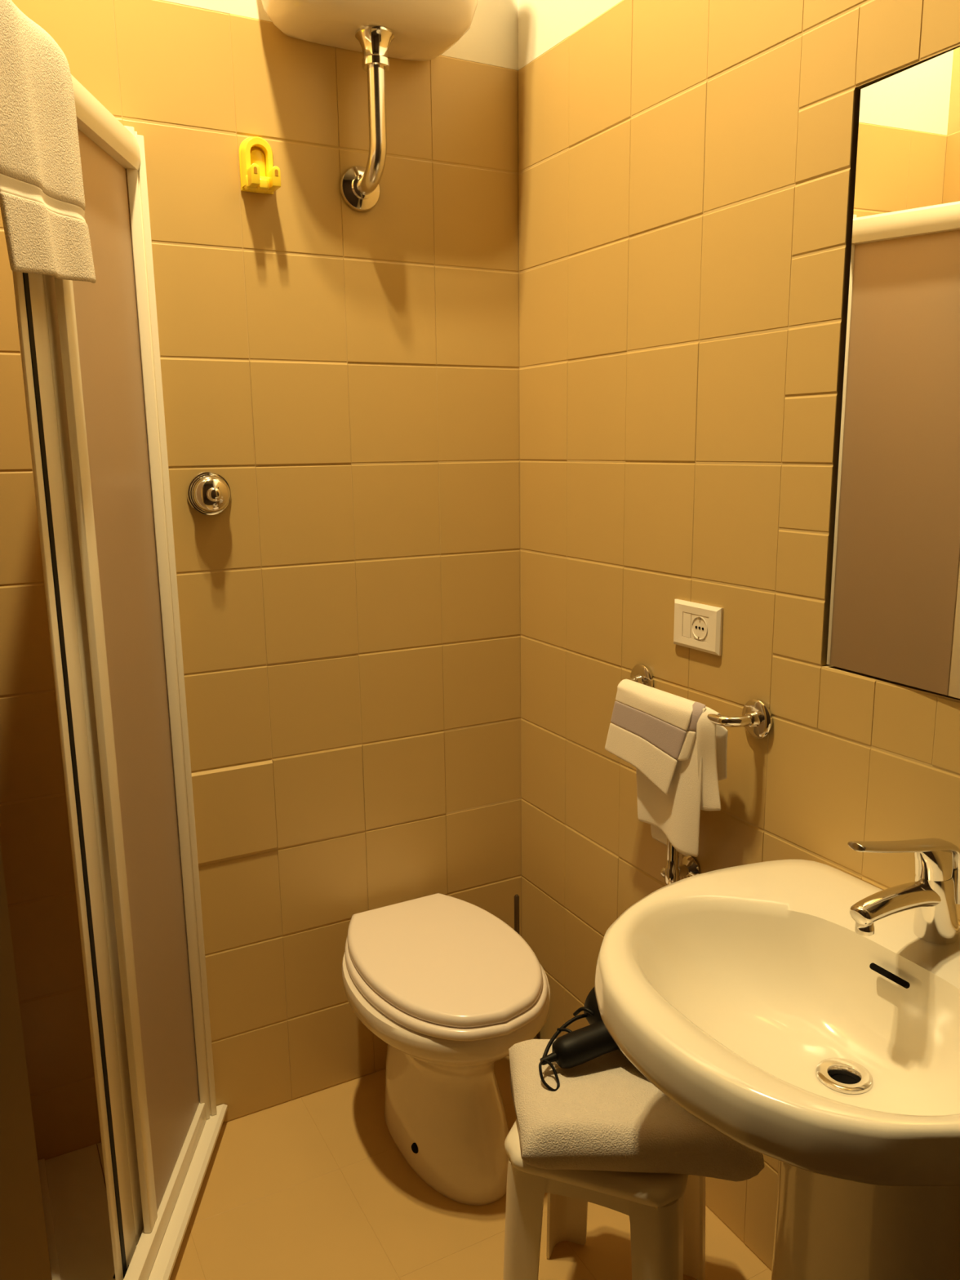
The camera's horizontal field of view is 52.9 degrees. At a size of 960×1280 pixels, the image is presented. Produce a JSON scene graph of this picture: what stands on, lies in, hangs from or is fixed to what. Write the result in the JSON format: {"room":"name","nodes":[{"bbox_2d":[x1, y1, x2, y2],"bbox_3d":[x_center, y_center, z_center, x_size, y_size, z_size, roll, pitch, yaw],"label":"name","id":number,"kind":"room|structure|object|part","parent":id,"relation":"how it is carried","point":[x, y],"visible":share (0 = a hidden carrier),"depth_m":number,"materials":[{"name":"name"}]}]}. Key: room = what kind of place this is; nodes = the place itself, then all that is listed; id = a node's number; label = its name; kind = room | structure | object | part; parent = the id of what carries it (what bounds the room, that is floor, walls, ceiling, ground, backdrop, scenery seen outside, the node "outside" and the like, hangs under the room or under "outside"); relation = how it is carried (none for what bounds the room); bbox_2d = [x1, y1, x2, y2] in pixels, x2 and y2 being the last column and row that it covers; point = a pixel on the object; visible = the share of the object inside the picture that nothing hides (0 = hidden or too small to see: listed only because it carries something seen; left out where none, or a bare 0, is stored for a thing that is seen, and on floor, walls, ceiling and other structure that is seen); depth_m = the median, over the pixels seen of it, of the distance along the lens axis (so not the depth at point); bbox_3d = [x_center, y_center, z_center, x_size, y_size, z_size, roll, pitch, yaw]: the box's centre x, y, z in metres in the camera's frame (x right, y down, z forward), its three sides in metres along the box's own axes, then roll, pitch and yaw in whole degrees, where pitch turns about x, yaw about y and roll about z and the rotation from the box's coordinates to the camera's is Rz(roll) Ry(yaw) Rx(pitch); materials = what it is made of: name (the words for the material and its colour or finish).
{"room":"bathroom","nodes":[
{"label":"bathroom","id":0,"kind":"room"},
{"bbox_2d":[0,842,51,1279],"bbox_3d":[-1.085,-0.567,1.101,0.781,3.670,0.674,-7,13,-28],"label":"wall","id":1,"kind":"structure","parent":0,"point":[24,1246],"depth_m":1.22,"materials":[{"name":"beige tile"}]},
{"bbox_2d":[0,0,521,1160],"bbox_3d":[-0.720,-0.701,1.747,2.050,3.670,0.154,-7,13,-28],"label":"wall","id":2,"kind":"structure","parent":0,"point":[350,616],"depth_m":1.96,"materials":[{"name":"beige tile"}]},
{"bbox_2d":[186,471,231,515],"bbox_3d":[-0.508,-0.277,1.830,0.084,0.084,0.052,-7,13,-28],"label":"valve","id":3,"kind":"object","parent":2,"relation":"attached to","point":[208,493],"visible":1,"depth_m":1.83,"materials":[{"name":"silver metal"}]},
{"bbox_3d":[-0.504,-0.275,1.823,0.069,0.069,0.034,-7,13,-28],"label":"knob","id":4,"kind":"part","parent":3,"relation":"part of","materials":[{"name":"silver metal"}]},
{"bbox_2d":[238,136,280,194],"bbox_3d":[-0.404,-0.876,1.770,0.062,0.099,0.054,-7,13,-28],"label":"wall hook","id":5,"kind":"object","parent":2,"relation":"attached to","point":[258,174],"visible":1,"depth_m":1.77,"materials":[{"name":"yellow plastic"}]},
{"bbox_2d":[261,0,477,61],"bbox_3d":[-0.194,-1.284,1.724,0.436,0.356,0.194,-7,13,-28],"label":"toilet cistern","id":6,"kind":"object","parent":2,"relation":"attached to","point":[424,30],"visible":0.97,"depth_m":1.74,"materials":[{"name":"white ceramic"}]},
{"bbox_2d":[339,26,394,211],"bbox_3d":[-0.208,-0.974,1.818,0.083,0.288,0.125,-7,13,-28],"label":"pipe","id":7,"kind":"object","parent":6,"relation":"attached to","point":[359,188],"visible":1,"depth_m":1.79,"materials":[{"name":"silver metal"}]},
{"bbox_2d":[169,1037,771,1279],"bbox_3d":[-0.132,1.329,0.817,2.200,0.060,2.900,-7,13,-28],"label":"floor","id":8,"kind":"structure","parent":0,"point":[317,1185],"depth_m":1.82,"materials":[{"name":"beige tile"},{"name":"tile grout"}]},
{"bbox_2d":[37,1103,227,1279],"bbox_3d":[-0.561,1.093,1.714,0.389,0.060,0.660,-7,13,-28],"label":"shower tray","id":9,"kind":"object","parent":8,"relation":"on","point":[73,1185],"visible":0.45,"depth_m":1.79,"materials":[{"name":"white ceramic"}]},
{"bbox_2d":[12,74,217,1279],"bbox_3d":[-0.599,0.128,1.534,0.075,1.930,0.704,-1,11,-1],"label":"screen","id":10,"kind":"object","parent":9,"relation":"on","point":[91,360],"visible":0.84,"depth_m":1.61,"materials":[{"name":"beige metal"}]},
{"bbox_2d":[0,0,96,283],"bbox_3d":[-0.604,-0.638,1.270,0.123,0.343,0.438,-2,11,-5],"label":"bath towel","id":11,"kind":"object","parent":10,"relation":"hanging from","point":[42,206],"visible":1,"depth_m":1.21,"materials":[{"name":"white fabric"}]},
{"bbox_3d":[-0.614,-0.778,1.339,0.068,0.062,0.678,-1,11,-1],"label":"header rail","id":12,"kind":"part","parent":10,"relation":"part of","materials":[{"name":"beige metal"}]},
{"bbox_3d":[-0.598,0.108,1.697,0.005,1.824,0.301,-1,11,-1],"label":"glass panel","id":13,"kind":"part","parent":10,"relation":"part of","materials":[{"name":"clear glass"}]},
{"bbox_3d":[-0.596,1.056,1.704,0.057,0.042,0.672,-1,11,-1],"label":"rail","id":14,"kind":"part","parent":10,"relation":"part of","materials":[{"name":"beige metal"}]},
{"bbox_3d":[-0.590,0.062,1.859,0.034,1.929,0.032,-7,13,-28],"label":"wall post","id":15,"kind":"part","parent":10,"relation":"part of","materials":[{"name":"beige metal"}]},
{"bbox_2d":[341,893,551,1205],"bbox_3d":[-0.071,0.838,1.995,0.388,0.439,0.522,-7,13,-28],"label":"toilet","id":16,"kind":"object","parent":8,"relation":"on","point":[449,986],"visible":0.99,"depth_m":1.87,"materials":[{"name":"white ceramic"}]},
{"bbox_3d":[-0.071,0.637,1.948,0.342,0.028,0.492,-7,13,-28],"label":"lid","id":17,"kind":"part","parent":16,"relation":"part of","materials":[{"name":"beige plastic"}]},
{"bbox_3d":[-0.067,0.662,1.947,0.362,0.021,0.495,-7,13,-28],"label":"seat","id":18,"kind":"part","parent":16,"relation":"part of","materials":[{"name":"beige plastic"}]},
{"bbox_2d":[514,894,536,1039],"bbox_3d":[0.089,0.794,2.310,0.094,0.396,0.094,-7,13,-28],"label":"toilet brush","id":19,"kind":"object","parent":8,"relation":"on","point":[516,896],"visible":0.18,"depth_m":2.28,"materials":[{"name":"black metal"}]},
{"bbox_3d":[0.088,0.745,2.301,0.012,0.296,0.012,-7,13,-28],"label":"brush handle","id":20,"kind":"part","parent":19,"relation":"part of","materials":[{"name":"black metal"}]},
{"bbox_2d":[502,1119,705,1279],"bbox_3d":[0.208,0.931,1.546,0.276,0.426,0.324,4,12,21],"label":"stool","id":21,"kind":"object","parent":8,"relation":"on","point":[666,1211],"visible":0.41,"depth_m":1.40,"materials":[{"name":"beige plastic"}]},
{"bbox_3d":[0.060,0.964,1.465,0.060,0.396,0.096,-7,13,-28],"label":"leg","id":22,"kind":"part","parent":21,"relation":"part of","materials":[{"name":"beige plastic"}]},
{"bbox_3d":[0.153,0.914,1.707,0.096,0.396,0.060,-7,13,-28],"label":"leg","id":23,"kind":"part","parent":21,"relation":"part of","materials":[{"name":"beige plastic"}]},
{"bbox_3d":[0.205,0.737,1.507,0.269,0.031,0.317,4,12,21],"label":"seat","id":24,"kind":"part","parent":21,"relation":"part of","materials":[{"name":"beige plastic"}]},
{"bbox_2d":[508,1039,764,1181],"bbox_3d":[0.221,0.697,1.448,0.356,0.093,0.247,0,11,2],"label":"bath towel","id":25,"kind":"object","parent":21,"relation":"on","point":[604,1113],"visible":0.65,"depth_m":1.35,"materials":[{"name":"white fabric"}]},
{"bbox_2d":[538,986,621,1091],"bbox_3d":[0.241,0.611,1.426,0.279,0.090,0.214,8,14,37],"label":"hair dryer","id":26,"kind":"object","parent":25,"relation":"on","point":[572,1049],"visible":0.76,"depth_m":1.46,"materials":[{"name":"black plastic"}]},
{"bbox_3d":[0.159,0.604,1.508,0.047,0.053,0.183,8,14,37],"label":"cord","id":27,"kind":"part","parent":26,"relation":"part of","materials":[{"name":"black plastic"}]},
{"bbox_3d":[0.178,0.609,1.479,0.143,0.066,0.057,-5,12,-22],"label":"handle","id":28,"kind":"part","parent":26,"relation":"part of","materials":[{"name":"black plastic"}]},
{"bbox_3d":[0.263,0.977,1.390,0.096,0.396,0.060,-7,13,-28],"label":"leg","id":29,"kind":"part","parent":21,"relation":"part of","materials":[{"name":"beige plastic"}]},
{"bbox_3d":[0.356,0.927,1.633,0.060,0.396,0.096,-7,13,-28],"label":"leg","id":30,"kind":"part","parent":21,"relation":"part of","materials":[{"name":"beige plastic"}]},
{"bbox_2d":[595,858,959,1279],"bbox_3d":[0.420,0.795,1.240,0.522,0.806,0.603,-7,13,-28],"label":"washbasin","id":31,"kind":"object","parent":8,"relation":"on","point":[750,996],"visible":1,"depth_m":1.21,"materials":[{"name":"white ceramic"}]},
{"bbox_2d":[848,838,959,944],"bbox_3d":[0.529,0.309,1.202,0.192,0.161,0.054,-7,13,-28],"label":"mixer","id":32,"kind":"object","parent":31,"relation":"on","point":[934,894],"visible":1,"depth_m":1.20,"materials":[{"name":"silver metal"}]},
{"bbox_3d":[0.522,0.328,1.201,0.153,0.042,0.040,-7,13,-28],"label":"spout","id":33,"kind":"part","parent":32,"relation":"part of","materials":[{"name":"silver metal"}]},
{"bbox_3d":[0.529,0.288,1.197,0.192,0.117,0.037,-7,13,-28],"label":"lever","id":34,"kind":"part","parent":32,"relation":"part of","materials":[{"name":"silver metal"}]},
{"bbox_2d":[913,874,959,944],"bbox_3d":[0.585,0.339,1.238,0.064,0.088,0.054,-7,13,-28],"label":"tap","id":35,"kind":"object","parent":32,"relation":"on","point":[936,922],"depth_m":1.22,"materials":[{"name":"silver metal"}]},
{"bbox_2d":[517,0,959,1270],"bbox_3d":[0.771,-0.569,0.994,0.151,3.670,2.622,-7,13,-28],"label":"wall","id":36,"kind":"structure","parent":0,"point":[687,168],"depth_m":1.64,"materials":[{"name":"beige tile"}]},
{"bbox_2d":[660,838,699,884],"bbox_3d":[0.364,0.398,1.760,0.058,0.103,0.050,-7,13,-28],"label":"supply valve","id":37,"kind":"object","parent":36,"relation":"attached to","point":[672,873],"visible":0.76,"depth_m":1.75,"materials":[{"name":"silver metal"}]},
{"bbox_3d":[0.343,0.427,1.774,0.022,0.022,0.012,-7,13,-28],"label":"handle","id":38,"kind":"part","parent":37,"relation":"part of","materials":[{"name":"silver metal"}]},
{"bbox_2d":[619,663,773,738],"bbox_3d":[0.354,0.107,1.699,0.070,0.065,0.370,-7,13,-28],"label":"towel rail","id":39,"kind":"object","parent":36,"relation":"attached to","point":[756,717],"visible":0.69,"depth_m":1.57,"materials":[{"name":"silver metal"}]},
{"bbox_2d":[604,679,705,795],"bbox_3d":[0.312,0.173,1.729,0.041,0.177,0.258,-7,13,-28],"label":"hand towel","id":40,"kind":"object","parent":39,"relation":"hanging from","point":[647,756],"visible":0.98,"depth_m":1.71,"materials":[{"name":"white fabric"}]},
{"bbox_2d":[635,706,728,857],"bbox_3d":[0.342,0.240,1.697,0.042,0.288,0.225,-8,14,-33],"label":"hand towel","id":41,"kind":"object","parent":39,"relation":"hanging from","point":[675,816],"visible":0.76,"depth_m":1.65,"materials":[{"name":"white fabric"}]},
{"bbox_2d":[673,599,723,655],"bbox_3d":[0.379,-0.023,1.689,0.010,0.082,0.121,-7,13,-28],"label":"power socket","id":42,"kind":"object","parent":36,"relation":"attached to","point":[697,626],"visible":1,"depth_m":1.68,"materials":[{"name":"white plastic"}]},
{"bbox_2d":[826,47,959,698],"bbox_3d":[0.646,-0.302,1.117,0.005,0.793,0.587,-6,13,-25],"label":"wall mirror","id":43,"kind":"object","parent":36,"relation":"attached to","point":[895,611],"visible":1,"depth_m":1.28,"materials":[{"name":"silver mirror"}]}
]}

